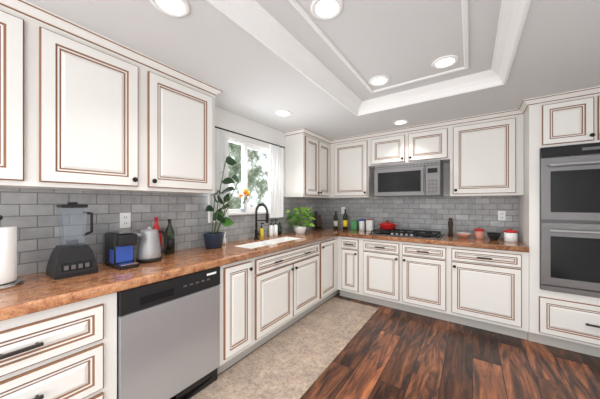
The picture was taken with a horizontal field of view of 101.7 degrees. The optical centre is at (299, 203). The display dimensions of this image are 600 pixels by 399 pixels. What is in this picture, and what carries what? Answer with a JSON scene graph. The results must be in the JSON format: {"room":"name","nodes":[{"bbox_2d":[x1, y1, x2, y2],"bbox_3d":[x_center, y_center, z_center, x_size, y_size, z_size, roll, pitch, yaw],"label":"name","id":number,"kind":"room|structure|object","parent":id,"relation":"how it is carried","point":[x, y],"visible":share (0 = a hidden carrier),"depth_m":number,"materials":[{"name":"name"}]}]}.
{"room":"kitchen","nodes":[
{"label":"kitchen","id":0,"kind":"room"},
{"bbox_2d":[215,107,284,212],"bbox_3d":[-1.234,0.106,2.252,0.120,2.595,5.600,0,0,35],"label":"wall","id":1,"kind":"structure","parent":0,"point":[227,120],"depth_m":3.02,"materials":[{"name":"white paint"}]},
{"bbox_2d":[0,188,322,275],"bbox_3d":[-0.984,0.170,2.499,0.008,0.542,4.892,0,0,35],"label":"backsplash","id":2,"kind":"structure","parent":1,"relation":"attached to","point":[31,215],"depth_m":1.83,"materials":[{"name":"tile"}]},
{"bbox_2d":[120,213,130,227],"bbox_3d":[-1.375,0.134,1.923,0.009,0.120,0.074,0,0,35],"label":"electrical outlet","id":3,"kind":"object","parent":2,"relation":"attached to","point":[125,220],"visible":1,"depth_m":1.92,"materials":[{"name":"white plastic"}]},
{"bbox_2d":[229,138,268,214],"bbox_3d":[-0.661,-0.306,2.980,0.097,0.880,1.050,0,0,35],"label":"window","id":4,"kind":"structure","parent":1,"relation":"in","point":[245,146],"depth_m":2.98,"materials":[{"name":"white plastic"}]},
{"bbox_2d":[238,189,249,211],"bbox_3d":[-0.660,-0.033,2.901,0.080,0.273,0.189,0,0,35],"label":"flower vase","id":5,"kind":"object","parent":4,"relation":"on","point":[246,193],"visible":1,"depth_m":2.90,"materials":[{"name":"orange plant"}]},
{"bbox_2d":[215,126,284,147],"bbox_3d":[-0.601,-0.791,2.981,0.082,0.020,1.240,0,0,35],"label":"curtain rod","id":6,"kind":"object","parent":1,"relation":"attached to","point":[248,136],"visible":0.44,"depth_m":2.90,"materials":[{"name":"grey metal"}]},
{"bbox_2d":[208,129,228,222],"bbox_3d":[-0.853,-0.292,2.561,0.044,0.971,0.255,0,0,35],"label":"curtain","id":7,"kind":"object","parent":6,"relation":"hanging from","point":[221,145],"visible":0.62,"depth_m":2.58,"materials":[{"name":"white fabric"}]},
{"bbox_2d":[269,144,283,217],"bbox_3d":[-0.317,-0.292,3.328,0.052,0.971,0.295,0,0,35],"label":"curtain","id":8,"kind":"object","parent":6,"relation":"hanging from","point":[276,181],"visible":1,"depth_m":3.32,"materials":[{"name":"white fabric"}]},
{"bbox_2d":[26,0,599,139],"bbox_3d":[0.352,-1.119,1.144,3.990,0.165,5.840,0,0,35],"label":"ceiling","id":9,"kind":"structure","parent":0,"point":[396,42],"depth_m":1.74,"materials":[{"name":"grey paint"}]},
{"bbox_2d":[0,0,35,188],"bbox_3d":[-1.734,-0.563,1.124,0.348,0.944,0.637,0,0,35],"label":"upper cabinet","id":10,"kind":"object","parent":9,"relation":"hanging from","point":[17,17],"depth_m":1.25,"materials":[{"name":"white wood"}]},
{"bbox_2d":[32,5,147,191],"bbox_3d":[-1.398,-0.563,1.604,0.348,0.944,0.535,0,0,35],"label":"upper cabinet","id":11,"kind":"object","parent":9,"relation":"hanging from","point":[82,108],"depth_m":1.48,"materials":[{"name":"white wood"}]},
{"bbox_2d":[150,0,189,17],"bbox_3d":[-0.671,-1.031,1.260,0.190,0.010,0.190,0,0,35],"label":"recessed light","id":12,"kind":"object","parent":9,"relation":"in","point":[177,8],"visible":1,"depth_m":1.28,"materials":[{"name":"white plastic"}]},
{"bbox_2d":[148,56,219,193],"bbox_3d":[-1.074,-0.563,2.068,0.348,0.944,0.598,0,0,35],"label":"upper cabinet","id":13,"kind":"object","parent":9,"relation":"hanging from","point":[181,107],"depth_m":1.94,"materials":[{"name":"white wood"}]},
{"bbox_2d":[275,110,291,116],"bbox_3d":[-0.191,-1.031,2.804,0.190,0.010,0.190,0,0,35],"label":"recessed light","id":14,"kind":"object","parent":9,"relation":"in","point":[283,113],"visible":1,"depth_m":2.79,"materials":[{"name":"white plastic"}]},
{"bbox_2d":[284,128,331,197],"bbox_3d":[0.144,-0.563,3.813,0.348,0.944,0.710,0,0,35],"label":"upper cabinet","id":15,"kind":"object","parent":9,"relation":"hanging from","point":[308,154],"depth_m":3.55,"materials":[{"name":"white wood"}]},
{"bbox_2d":[310,0,342,19],"bbox_3d":[0.155,-1.136,1.421,0.190,0.010,0.190,0,0,35],"label":"recessed light","id":16,"kind":"object","parent":9,"relation":"in","point":[326,9],"visible":1,"depth_m":1.43,"materials":[{"name":"white plastic"}]},
{"bbox_2d":[332,134,367,197],"bbox_3d":[0.893,-0.563,3.966,0.582,0.944,0.346,0,0,35],"label":"upper cabinet","id":17,"kind":"object","parent":9,"relation":"hanging from","point":[349,154],"depth_m":3.83,"materials":[{"name":"white wood"}]},
{"bbox_2d":[206,0,530,115],"bbox_3d":[0.302,-1.082,1.173,1.355,0.116,3.230,0,0,35],"label":"crown molding","id":18,"kind":"structure","parent":9,"relation":"attached to","point":[255,19],"depth_m":1.82,"materials":[{"name":"white"}]},
{"bbox_2d":[369,75,389,85],"bbox_3d":[0.737,-1.136,2.272,0.190,0.010,0.190,0,0,35],"label":"recessed light","id":19,"kind":"object","parent":9,"relation":"in","point":[379,80],"visible":1,"depth_m":2.26,"materials":[{"name":"white"}]},
{"bbox_2d":[393,120,408,124],"bbox_3d":[1.284,-1.031,3.116,0.190,0.010,0.190,0,0,35],"label":"recessed light","id":20,"kind":"object","parent":9,"relation":"in","point":[399,122],"visible":0.98,"depth_m":3.12,"materials":[{"name":"white plastic"}]},
{"bbox_2d":[368,120,451,197],"bbox_3d":[1.558,-0.563,3.502,1.038,0.944,0.346,0,0,35],"label":"upper cabinet","id":21,"kind":"object","parent":9,"relation":"hanging from","point":[426,142],"depth_m":3.33,"materials":[{"name":"white wood"}]},
{"bbox_2d":[374,160,442,196],"bbox_3d":[1.526,-0.321,3.447,0.825,0.450,0.471,0,0,35],"label":"microwave","id":22,"kind":"object","parent":21,"relation":"in","point":[418,179],"visible":1,"depth_m":3.26,"materials":[{"name":"silver metal"}]},
{"bbox_2d":[432,55,458,68],"bbox_3d":[1.169,-1.136,1.970,0.190,0.010,0.190,0,0,35],"label":"recessed light","id":23,"kind":"object","parent":9,"relation":"in","point":[446,61],"visible":1,"depth_m":1.96,"materials":[{"name":"white"}]},
{"bbox_2d":[452,109,515,195],"bbox_3d":[2.238,-0.563,3.027,0.622,0.944,0.346,0,0,35],"label":"upper cabinet","id":24,"kind":"object","parent":9,"relation":"hanging from","point":[483,146],"depth_m":2.87,"materials":[{"name":"white wood"}]},
{"bbox_2d":[218,292,599,398],"bbox_3d":[0.352,1.434,1.144,3.950,0.060,5.800,0,0,35],"label":"floor","id":25,"kind":"structure","parent":0,"point":[388,353],"depth_m":2.10,"materials":[{"name":"brown wood"}]},
{"bbox_2d":[0,292,116,398],"bbox_3d":[-1.469,0.948,1.258,0.628,0.908,0.691,0,0,35],"label":"base cabinet","id":26,"kind":"object","parent":25,"relation":"on","point":[68,351],"depth_m":1.18,"materials":[{"name":"white wood"}]},
{"bbox_2d":[117,267,219,398],"bbox_3d":[-1.065,0.944,1.814,0.619,0.896,0.667,0,0,35],"label":"dishwasher","id":27,"kind":"object","parent":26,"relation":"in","point":[168,338],"visible":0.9,"depth_m":1.59,"materials":[{"name":"silver metal"}]},
{"bbox_2d":[0,228,351,320],"bbox_3d":[-0.692,0.465,2.359,0.642,0.053,4.797,0,0,35],"label":"countertop","id":28,"kind":"structure","parent":26,"relation":"on","point":[37,292],"depth_m":1.48,"materials":[{"name":"stone"}]},
{"bbox_2d":[0,215,23,289],"bbox_3d":[-1.594,0.248,1.283,0.190,0.378,0.190,0,0,35],"label":"paper towel holder","id":29,"kind":"object","parent":28,"relation":"on","point":[8,257],"visible":1,"depth_m":1.28,"materials":[{"name":"white paper"}]},
{"bbox_2d":[46,202,97,279],"bbox_3d":[-1.430,0.215,1.535,0.220,0.445,0.202,0,0,35],"label":"blender","id":30,"kind":"object","parent":28,"relation":"on","point":[73,257],"visible":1,"depth_m":1.49,"materials":[{"name":"black plastic"}]},
{"bbox_2d":[103,230,139,269],"bbox_3d":[-1.284,0.315,1.736,0.350,0.245,0.122,0,0,35],"label":"coffee machine","id":31,"kind":"object","parent":28,"relation":"on","point":[119,249],"visible":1,"depth_m":1.67,"materials":[{"name":"black plastic"}]},
{"bbox_2d":[136,226,166,262],"bbox_3d":[-1.139,0.307,1.882,0.170,0.260,0.229,0,0,35],"label":"kettle","id":32,"kind":"object","parent":28,"relation":"on","point":[149,249],"visible":1,"depth_m":1.81,"materials":[{"name":"silver metal"}]},
{"bbox_2d":[152,217,160,245],"bbox_3d":[-1.206,0.277,2.049,0.074,0.320,0.073,0,0,35],"label":"bottle","id":33,"kind":"object","parent":28,"relation":"on","point":[156,226],"visible":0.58,"depth_m":2.04,"materials":[{"name":"red glass"}]},
{"bbox_2d":[164,219,174,254],"bbox_3d":[-1.132,0.287,2.119,0.080,0.300,0.078,0,0,35],"label":"bottle","id":34,"kind":"object","parent":28,"relation":"on","point":[170,234],"visible":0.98,"depth_m":2.09,"materials":[{"name":"green glass"}]},
{"bbox_2d":[203,156,238,248],"bbox_3d":[-0.766,-0.022,2.427,0.356,0.920,0.346,0,0,35],"label":"plant","id":35,"kind":"object","parent":28,"relation":"on","point":[213,240],"visible":1,"depth_m":2.41,"materials":[{"name":"green plant"}]},
{"bbox_2d":[254,203,268,238],"bbox_3d":[-0.477,0.216,2.939,0.230,0.444,0.088,0,0,35],"label":"faucet","id":36,"kind":"object","parent":28,"relation":"on","point":[256,218],"visible":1,"depth_m":2.97,"materials":[{"name":"black metal"}]},
{"bbox_2d":[260,223,263,237],"bbox_3d":[-0.486,0.343,3.120,0.066,0.188,0.051,0,0,35],"label":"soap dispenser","id":37,"kind":"object","parent":28,"relation":"on","point":[261,232],"visible":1,"depth_m":3.10,"materials":[{"name":"yellow plastic"}]},
{"bbox_2d":[236,237,300,248],"bbox_3d":[-0.331,0.547,2.834,0.307,0.192,0.942,0,0,35],"label":"sink","id":38,"kind":"object","parent":28,"relation":"in","point":[265,243],"visible":0.1,"depth_m":2.89,"materials":[{"name":"white ceramic"}]},
{"bbox_2d":[269,220,273,236],"bbox_3d":[-0.380,0.328,3.241,0.072,0.218,0.062,0,0,35],"label":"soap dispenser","id":39,"kind":"object","parent":28,"relation":"on","point":[271,230],"visible":0.98,"depth_m":3.22,"materials":[{"name":"white plastic"}]},
{"bbox_2d":[273,219,277,235],"bbox_3d":[-0.329,0.328,3.315,0.072,0.218,0.062,0,0,35],"label":"soap","id":40,"kind":"object","parent":28,"relation":"on","point":[275,226],"visible":1,"depth_m":3.29,"materials":[{"name":"white plastic"}]},
{"bbox_2d":[278,222,281,234],"bbox_3d":[-0.283,0.352,3.405,0.056,0.170,0.055,0,0,35],"label":"bottle","id":41,"kind":"object","parent":28,"relation":"on","point":[279,229],"visible":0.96,"depth_m":3.38,"materials":[{"name":"green glass"}]},
{"bbox_2d":[286,207,314,233],"bbox_3d":[0.042,0.242,3.543,0.408,0.390,0.479,0,0,35],"label":"bushy plant","id":42,"kind":"object","parent":28,"relation":"on","point":[300,228],"visible":1,"depth_m":3.49,"materials":[{"name":"green plant"}]},
{"bbox_2d":[314,211,323,229],"bbox_3d":[0.307,0.287,4.119,0.210,0.300,0.188,0,0,35],"label":"knife block","id":43,"kind":"object","parent":28,"relation":"on","point":[318,222],"visible":0.98,"depth_m":4.07,"materials":[{"name":"brown wood"}]},
{"bbox_2d":[334,211,337,228],"bbox_3d":[0.616,0.287,4.204,0.074,0.300,0.073,0,0,35],"label":"olive oil","id":44,"kind":"object","parent":28,"relation":"on","point":[335,221],"visible":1,"depth_m":4.18,"materials":[{"name":"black glass"}]},
{"bbox_2d":[343,209,347,229],"bbox_3d":[0.755,0.267,4.070,0.080,0.340,0.078,0,0,35],"label":"olive oil","id":45,"kind":"object","parent":28,"relation":"on","point":[345,221],"visible":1,"depth_m":4.04,"materials":[{"name":"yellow glass"}]},
{"bbox_2d":[351,220,357,229],"bbox_3d":[0.898,0.362,4.031,0.100,0.150,0.070,0,0,35],"label":"box","id":46,"kind":"object","parent":28,"relation":"on","point":[354,225],"visible":1,"depth_m":4.00,"materials":[{"name":"green"}]},
{"bbox_2d":[316,227,339,230],"bbox_3d":[0.513,0.465,4.043,0.270,0.053,0.657,0,0,35],"label":"countertop","id":47,"kind":"structure","parent":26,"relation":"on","point":[325,228],"depth_m":4.09,"materials":[{"name":"stone"}]},
{"bbox_2d":[218,257,255,374],"bbox_3d":[-0.766,0.948,2.265,0.628,0.908,0.322,0,0,35],"label":"base cabinet","id":48,"kind":"object","parent":25,"relation":"on","point":[237,284],"depth_m":2.07,"materials":[{"name":"white wood"}]},
{"bbox_2d":[190,297,378,398],"bbox_3d":[-0.524,1.399,1.588,0.675,0.008,4.525,0,0,35],"label":"rug","id":49,"kind":"object","parent":25,"relation":"on","point":[295,360],"visible":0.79,"depth_m":2.21,"materials":[{"name":"fabric"}]},
{"bbox_2d":[256,241,319,348],"bbox_3d":[-0.333,0.948,2.885,0.628,0.908,1.189,0,0,35],"label":"base cabinet","id":50,"kind":"object","parent":25,"relation":"on","point":[288,280],"depth_m":2.61,"materials":[{"name":"white wood"}]},
{"bbox_2d":[320,237,335,304],"bbox_3d":[0.134,0.948,3.555,0.628,0.908,0.445,0,0,35],"label":"base cabinet","id":51,"kind":"object","parent":25,"relation":"on","point":[328,246],"depth_m":3.38,"materials":[{"name":"white wood"}]},
{"bbox_2d":[340,237,359,299],"bbox_3d":[0.912,0.948,3.782,0.292,0.908,0.626,0,0,35],"label":"base cabinet","id":52,"kind":"object","parent":25,"relation":"on","point":[349,246],"depth_m":3.54,"materials":[{"name":"white wood"}]},
{"bbox_2d":[360,238,451,321],"bbox_3d":[1.468,0.948,3.394,1.064,0.908,0.626,0,0,35],"label":"base cabinet","id":53,"kind":"object","parent":25,"relation":"on","point":[416,278],"depth_m":3.09,"materials":[{"name":"white wood"}]},
{"bbox_2d":[340,229,528,252],"bbox_3d":[1.619,0.465,3.279,2.057,0.053,0.642,0,0,35],"label":"countertop","id":54,"kind":"structure","parent":53,"relation":"on","point":[471,242],"depth_m":2.88,"materials":[{"name":"stone"}]},
{"bbox_2d":[359,218,364,230],"bbox_3d":[0.999,0.340,3.949,0.093,0.194,0.093,0,0,35],"label":"canister","id":55,"kind":"object","parent":54,"relation":"on","point":[361,224],"visible":1,"depth_m":3.91,"materials":[{"name":"white ceramic"}]},
{"bbox_2d":[366,219,373,230],"bbox_3d":[1.111,0.346,3.882,0.100,0.182,0.060,0,0,35],"label":"canister","id":56,"kind":"object","parent":54,"relation":"on","point":[369,224],"visible":0.92,"depth_m":3.86,"materials":[{"name":"white ceramic"}]},
{"bbox_2d":[368,228,443,239],"bbox_3d":[1.462,0.411,3.388,0.880,0.052,0.510,0,0,35],"label":"gas cooktop","id":57,"kind":"object","parent":54,"relation":"in","point":[414,234],"visible":0.96,"depth_m":3.27,"materials":[{"name":"black metal"}]},
{"bbox_2d":[378,220,396,229],"bbox_3d":[1.300,0.320,3.629,0.264,0.129,0.228,0,0,35],"label":"pot","id":58,"kind":"object","parent":57,"relation":"on","point":[387,225],"visible":1,"depth_m":3.54,"materials":[{"name":"red ceramic"}]},
{"bbox_2d":[448,218,452,235],"bbox_3d":[2.034,0.317,3.299,0.060,0.240,0.058,0,0,35],"label":"pepper mill","id":59,"kind":"object","parent":54,"relation":"on","point":[450,227],"visible":1,"depth_m":3.28,"materials":[{"name":"brown wood"}]},
{"bbox_2d":[456,232,471,237],"bbox_3d":[2.082,0.407,3.107,0.170,0.060,0.167,0,0,35],"label":"decorative bowl","id":60,"kind":"object","parent":54,"relation":"on","point":[463,235],"visible":1,"depth_m":3.07,"materials":[{"name":"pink ceramic"}]},
{"bbox_2d":[474,228,483,238],"bbox_3d":[2.231,0.370,3.040,0.103,0.134,0.103,0,0,35],"label":"jar","id":61,"kind":"object","parent":54,"relation":"on","point":[478,233],"visible":1,"depth_m":3.00,"materials":[{"name":"brown ceramic"}]},
{"bbox_2d":[487,232,500,239],"bbox_3d":[2.317,0.397,2.919,0.140,0.080,0.138,0,0,35],"label":"bowl","id":62,"kind":"object","parent":54,"relation":"on","point":[493,236],"visible":1,"depth_m":2.89,"materials":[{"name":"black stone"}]},
{"bbox_2d":[504,229,517,241],"bbox_3d":[2.423,0.365,2.808,0.124,0.144,0.124,0,0,35],"label":"canister","id":63,"kind":"object","parent":54,"relation":"on","point":[510,235],"visible":1,"depth_m":2.77,"materials":[{"name":"white ceramic"}]},
{"bbox_2d":[452,246,523,338],"bbox_3d":[2.164,0.948,2.908,0.632,0.908,0.626,0,0,35],"label":"base cabinet","id":64,"kind":"object","parent":25,"relation":"on","point":[488,284],"depth_m":2.63,"materials":[{"name":"white wood"}]},
{"bbox_2d":[519,95,599,356],"bbox_3d":[2.820,0.211,2.430,0.875,2.381,0.659,0,0,35],"label":"tall cabinet","id":65,"kind":"object","parent":25,"relation":"on","point":[567,321],"visible":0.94,"depth_m":2.35,"materials":[{"name":"white wood"}]},
{"bbox_2d":[540,142,599,297],"bbox_3d":[2.799,0.151,2.395,0.720,1.385,0.677,0,0,35],"label":"double wall oven","id":66,"kind":"object","parent":65,"relation":"in","point":[569,219],"visible":1,"depth_m":2.26,"materials":[{"name":"silver metal"}]},
{"bbox_2d":[443,163,449,195],"bbox_3d":[1.989,0.106,3.489,3.990,2.595,0.120,0,0,35],"label":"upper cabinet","id":67,"kind":"structure","parent":0,"point":[446,179],"depth_m":3.39,"materials":[{"name":"white paint"}]},
{"bbox_2d":[323,196,518,239],"bbox_3d":[1.531,0.170,3.731,2.722,0.542,0.008,0,0,35],"label":"backsplash","id":68,"kind":"structure","parent":67,"relation":"attached to","point":[468,214],"depth_m":3.48,"materials":[{"name":"tile"}]},
{"bbox_2d":[498,211,505,220],"bbox_3d":[2.509,0.154,3.037,0.074,0.120,0.009,0,0,35],"label":"electrical outlet","id":69,"kind":"object","parent":68,"relation":"attached to","point":[502,215],"visible":1,"depth_m":3.03,"materials":[{"name":"white plastic"}]},
{"label":"outside","id":70,"kind":"structure","parent":0,"visible":0},
{"bbox_2d":[229,142,267,208],"bbox_3d":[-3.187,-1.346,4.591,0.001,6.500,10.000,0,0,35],"label":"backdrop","id":71,"kind":"structure","parent":70,"point":[258,175],"depth_m":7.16,"materials":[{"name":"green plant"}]}
]}

